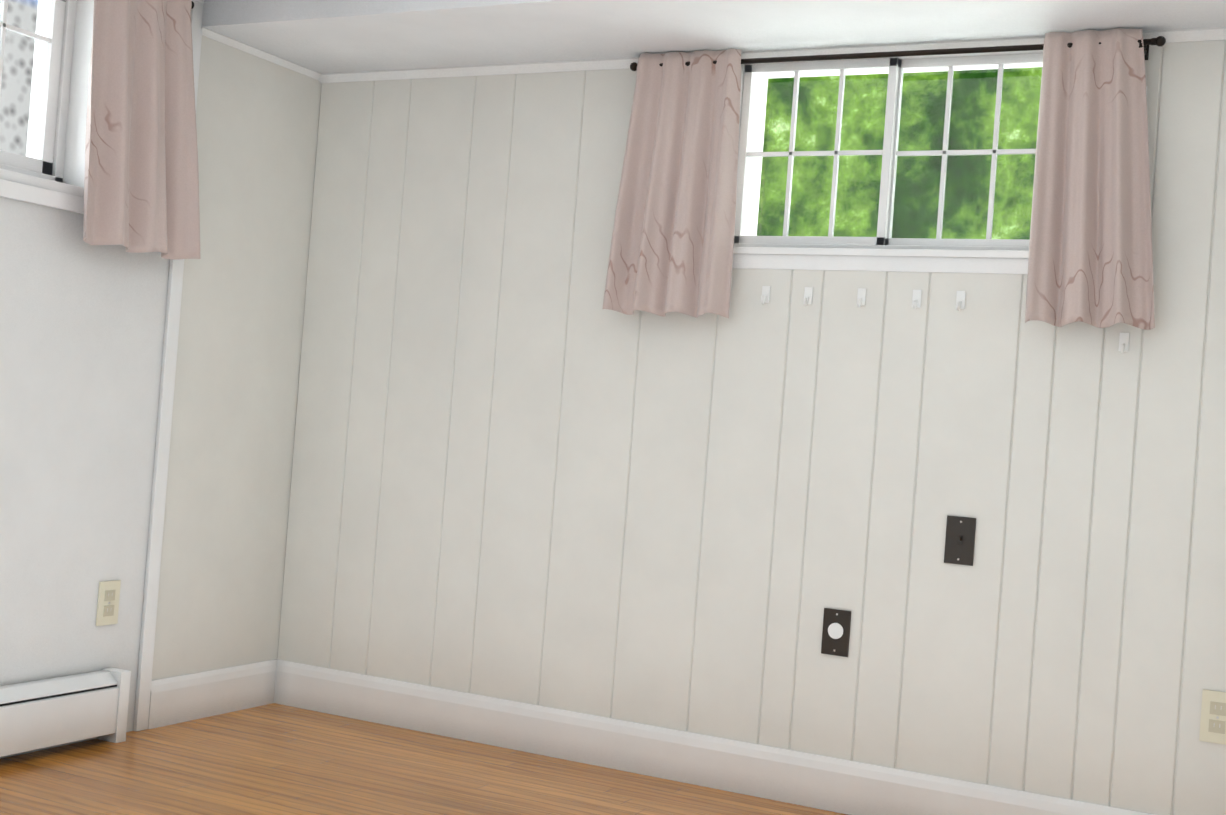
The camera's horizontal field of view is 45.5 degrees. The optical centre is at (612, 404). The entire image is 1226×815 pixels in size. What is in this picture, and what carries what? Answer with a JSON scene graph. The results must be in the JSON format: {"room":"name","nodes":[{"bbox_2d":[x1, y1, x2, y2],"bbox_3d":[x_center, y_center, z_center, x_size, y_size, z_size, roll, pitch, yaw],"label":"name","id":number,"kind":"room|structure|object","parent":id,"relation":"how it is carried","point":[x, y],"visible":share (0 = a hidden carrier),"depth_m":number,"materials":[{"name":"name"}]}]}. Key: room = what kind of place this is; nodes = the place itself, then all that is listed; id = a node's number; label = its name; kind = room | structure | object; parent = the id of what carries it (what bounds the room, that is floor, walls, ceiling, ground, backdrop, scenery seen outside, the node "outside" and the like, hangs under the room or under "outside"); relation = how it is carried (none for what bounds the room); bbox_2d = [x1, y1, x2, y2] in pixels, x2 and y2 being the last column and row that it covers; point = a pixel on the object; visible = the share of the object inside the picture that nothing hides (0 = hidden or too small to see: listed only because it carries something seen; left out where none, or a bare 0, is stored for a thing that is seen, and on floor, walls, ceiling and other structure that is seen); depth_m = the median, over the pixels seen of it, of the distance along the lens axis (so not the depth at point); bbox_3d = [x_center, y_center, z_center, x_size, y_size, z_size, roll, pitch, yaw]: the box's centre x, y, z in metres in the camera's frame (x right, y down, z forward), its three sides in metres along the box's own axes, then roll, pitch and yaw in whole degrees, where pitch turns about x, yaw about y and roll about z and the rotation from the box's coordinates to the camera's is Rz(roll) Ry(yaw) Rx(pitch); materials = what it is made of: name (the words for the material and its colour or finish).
{"room":"empty basement room","nodes":[
{"label":"empty basement room","id":0,"kind":"room"},
{"bbox_2d":[0,0,321,758],"bbox_3d":[-2.161,-0.248,2.350,0.250,2.082,5.368,4,-1,27],"label":"wall","id":1,"kind":"structure","parent":0,"point":[82,325],"depth_m":4.01,"materials":[{"name":"paint"}]},
{"bbox_2d":[0,0,93,213],"bbox_3d":[-1.497,-0.808,3.463,0.164,0.624,0.626,4,-1,27],"label":"window","id":2,"kind":"structure","parent":1,"relation":"in","point":[52,175],"depth_m":3.68,"materials":[{"name":"clear glass"}]},
{"bbox_2d":[96,580,120,625],"bbox_3d":[-1.322,0.519,3.828,0.008,0.115,0.070,4,-1,27],"label":"electrical outlet","id":3,"kind":"object","parent":1,"relation":"attached to","point":[108,602],"visible":1,"depth_m":3.82,"materials":[{"name":"beige plastic"}]},
{"bbox_2d":[83,0,199,259],"bbox_3d":[-1.427,-0.755,3.333,0.110,0.735,1.346,4,-1,27],"label":"curtain","id":4,"kind":"object","parent":1,"relation":"attached to","point":[141,185],"visible":1,"depth_m":3.75,"materials":[{"name":"pink fabric"}]},
{"bbox_2d":[133,0,202,730],"bbox_3d":[-1.206,-0.112,3.967,0.013,1.992,0.043,4,-1,27],"label":"trim","id":5,"kind":"structure","parent":1,"relation":"attached to","point":[158,498],"depth_m":3.96,"materials":[{"name":"white wood"}]},
{"bbox_2d":[148,659,279,728],"bbox_3d":[-1.153,0.828,4.197,0.015,0.130,0.497,4,-1,27],"label":"baseboard","id":6,"kind":"structure","parent":1,"relation":"attached to","point":[193,696],"depth_m":4.19,"materials":[{"name":"white wood"}]},
{"bbox_2d":[191,0,322,82],"bbox_3d":[-1.974,-1.141,2.301,0.018,0.095,4.868,4,-1,27],"label":"crown molding","id":7,"kind":"structure","parent":1,"relation":"attached to","point":[208,33],"depth_m":4.21,"materials":[{"name":"white wood"}]},
{"bbox_2d":[0,703,847,814],"bbox_3d":[-0.679,0.956,1.547,3.760,0.120,5.368,4,-1,27],"label":"floor","id":8,"kind":"structure","parent":0,"point":[274,759],"depth_m":3.63,"materials":[{"name":"laminate"}]},
{"bbox_2d":[0,667,130,756],"bbox_3d":[-1.971,0.719,2.494,0.070,0.184,3.004,4,-1,27],"label":"heater","id":9,"kind":"object","parent":8,"relation":"on","point":[40,714],"visible":1,"depth_m":3.64,"materials":[{"name":"metal"}]},
{"bbox_2d":[201,0,1225,72],"bbox_3d":[0.451,-1.002,3.507,3.272,0.162,0.553,4,-1,27],"label":"ceiling soffit","id":10,"kind":"structure","parent":0,"point":[328,36],"depth_m":3.67,"materials":[{"name":"paint"}]},
{"bbox_2d":[743,64,1041,235],"bbox_3d":[0.663,-0.020,3.795,3.510,2.082,0.238,4,-1,27],"label":"wall","id":11,"kind":"structure","parent":0,"point":[760,85],"depth_m":4.02,"materials":[{"name":"paint"}]},
{"bbox_2d":[276,660,1156,814],"bbox_3d":[0.408,0.939,3.720,3.240,0.130,0.015,4,-1,27],"label":"baseboard","id":12,"kind":"structure","parent":11,"relation":"attached to","point":[843,786],"depth_m":3.85,"materials":[{"name":"white wood"}]},
{"bbox_2d":[278,40,1225,814],"bbox_3d":[0.490,0.047,3.739,3.260,1.920,0.012,4,-1,27],"label":"wall paneling","id":13,"kind":"structure","parent":11,"relation":"attached to","point":[526,468],"depth_m":3.79,"materials":[{"name":"paint"}]},
{"bbox_2d":[761,286,770,303],"bbox_3d":[0.391,-0.285,3.780,0.022,0.049,0.030,4,-1,27],"label":"hook","id":14,"kind":"object","parent":13,"relation":"attached to","point":[765,297],"visible":1,"depth_m":3.79,"materials":[{"name":"white plastic"}]},
{"bbox_2d":[804,287,812,305],"bbox_3d":[0.494,-0.278,3.728,0.022,0.049,0.030,4,-1,27],"label":"hook","id":15,"kind":"object","parent":13,"relation":"attached to","point":[808,293],"visible":1,"depth_m":3.73,"materials":[{"name":"white plastic"}]},
{"bbox_2d":[821,608,850,656],"bbox_3d":[0.559,0.571,3.665,0.070,0.115,0.010,4,-1,27],"label":"electrical outlet","id":16,"kind":"object","parent":13,"relation":"attached to","point":[836,631],"visible":1,"depth_m":3.66,"materials":[{"name":"plastic"}]},
{"bbox_2d":[857,288,866,306],"bbox_3d":[0.620,-0.269,3.664,0.022,0.049,0.030,4,-1,27],"label":"hook","id":17,"kind":"object","parent":13,"relation":"attached to","point":[861,297],"visible":1,"depth_m":3.67,"materials":[{"name":"white plastic"}]},
{"bbox_2d":[602,28,1165,329],"bbox_3d":[0.637,-0.551,3.628,1.392,0.700,0.107,4,-1,27],"label":"curtains","id":18,"kind":"object","parent":13,"relation":"attached to","point":[1090,260],"visible":1,"depth_m":3.42,"materials":[{"name":"pink fabric"}]},
{"bbox_2d":[912,290,921,308],"bbox_3d":[0.746,-0.260,3.601,0.022,0.049,0.030,4,-1,27],"label":"hook","id":19,"kind":"object","parent":13,"relation":"attached to","point":[916,299],"visible":1,"depth_m":3.61,"materials":[{"name":"white plastic"}]},
{"bbox_2d":[944,515,975,565],"bbox_3d":[0.838,0.329,3.532,0.070,0.115,0.018,4,-1,27],"label":"cover plate","id":20,"kind":"object","parent":13,"relation":"attached to","point":[960,540],"visible":1,"depth_m":3.53,"materials":[{"name":"plastic"}]},
{"bbox_2d":[956,291,965,310],"bbox_3d":[0.843,-0.254,3.552,0.022,0.049,0.030,4,-1,27],"label":"hook","id":21,"kind":"object","parent":13,"relation":"attached to","point":[960,299],"visible":1,"depth_m":3.56,"materials":[{"name":"white plastic"}]},
{"bbox_2d":[1118,332,1129,352],"bbox_3d":[1.180,-0.144,3.377,0.022,0.049,0.030,4,-1,27],"label":"hook","id":22,"kind":"object","parent":13,"relation":"attached to","point":[1123,342],"visible":1,"depth_m":3.38,"materials":[{"name":"white plastic"}]},
{"bbox_2d":[1199,689,1225,744],"bbox_3d":[1.351,0.698,3.262,0.070,0.115,0.008,4,-1,27],"label":"electrical outlet","id":23,"kind":"object","parent":13,"relation":"attached to","point":[1213,720],"visible":1,"depth_m":3.26,"materials":[{"name":"plastic"}]},
{"bbox_2d":[323,27,1225,82],"bbox_3d":[0.543,-0.899,3.739,3.180,0.024,0.024,4,-1,27],"label":"crown molding","id":24,"kind":"structure","parent":11,"relation":"attached to","point":[1195,34],"depth_m":3.97,"materials":[{"name":"white wood"}]},
{"bbox_2d":[732,50,1042,274],"bbox_3d":[0.700,-0.615,3.710,0.869,0.565,0.109,4,-1,27],"label":"window","id":25,"kind":"structure","parent":11,"relation":"in","point":[883,251],"depth_m":3.71,"materials":[{"name":"clear glass"}]},
{"label":"outside","id":26,"kind":"structure","parent":0,"visible":0},
{"bbox_2d":[0,0,37,155],"bbox_3d":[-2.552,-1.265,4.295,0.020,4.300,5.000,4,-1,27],"label":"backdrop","id":27,"kind":"structure","parent":26,"point":[25,79],"depth_m":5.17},
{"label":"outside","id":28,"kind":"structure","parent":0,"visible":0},
{"bbox_2d":[757,67,1041,239],"bbox_3d":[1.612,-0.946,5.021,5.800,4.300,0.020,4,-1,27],"label":"window panes","id":29,"kind":"structure","parent":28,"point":[842,222],"depth_m":5.28,"materials":[{"name":"clear glass"}]}
]}

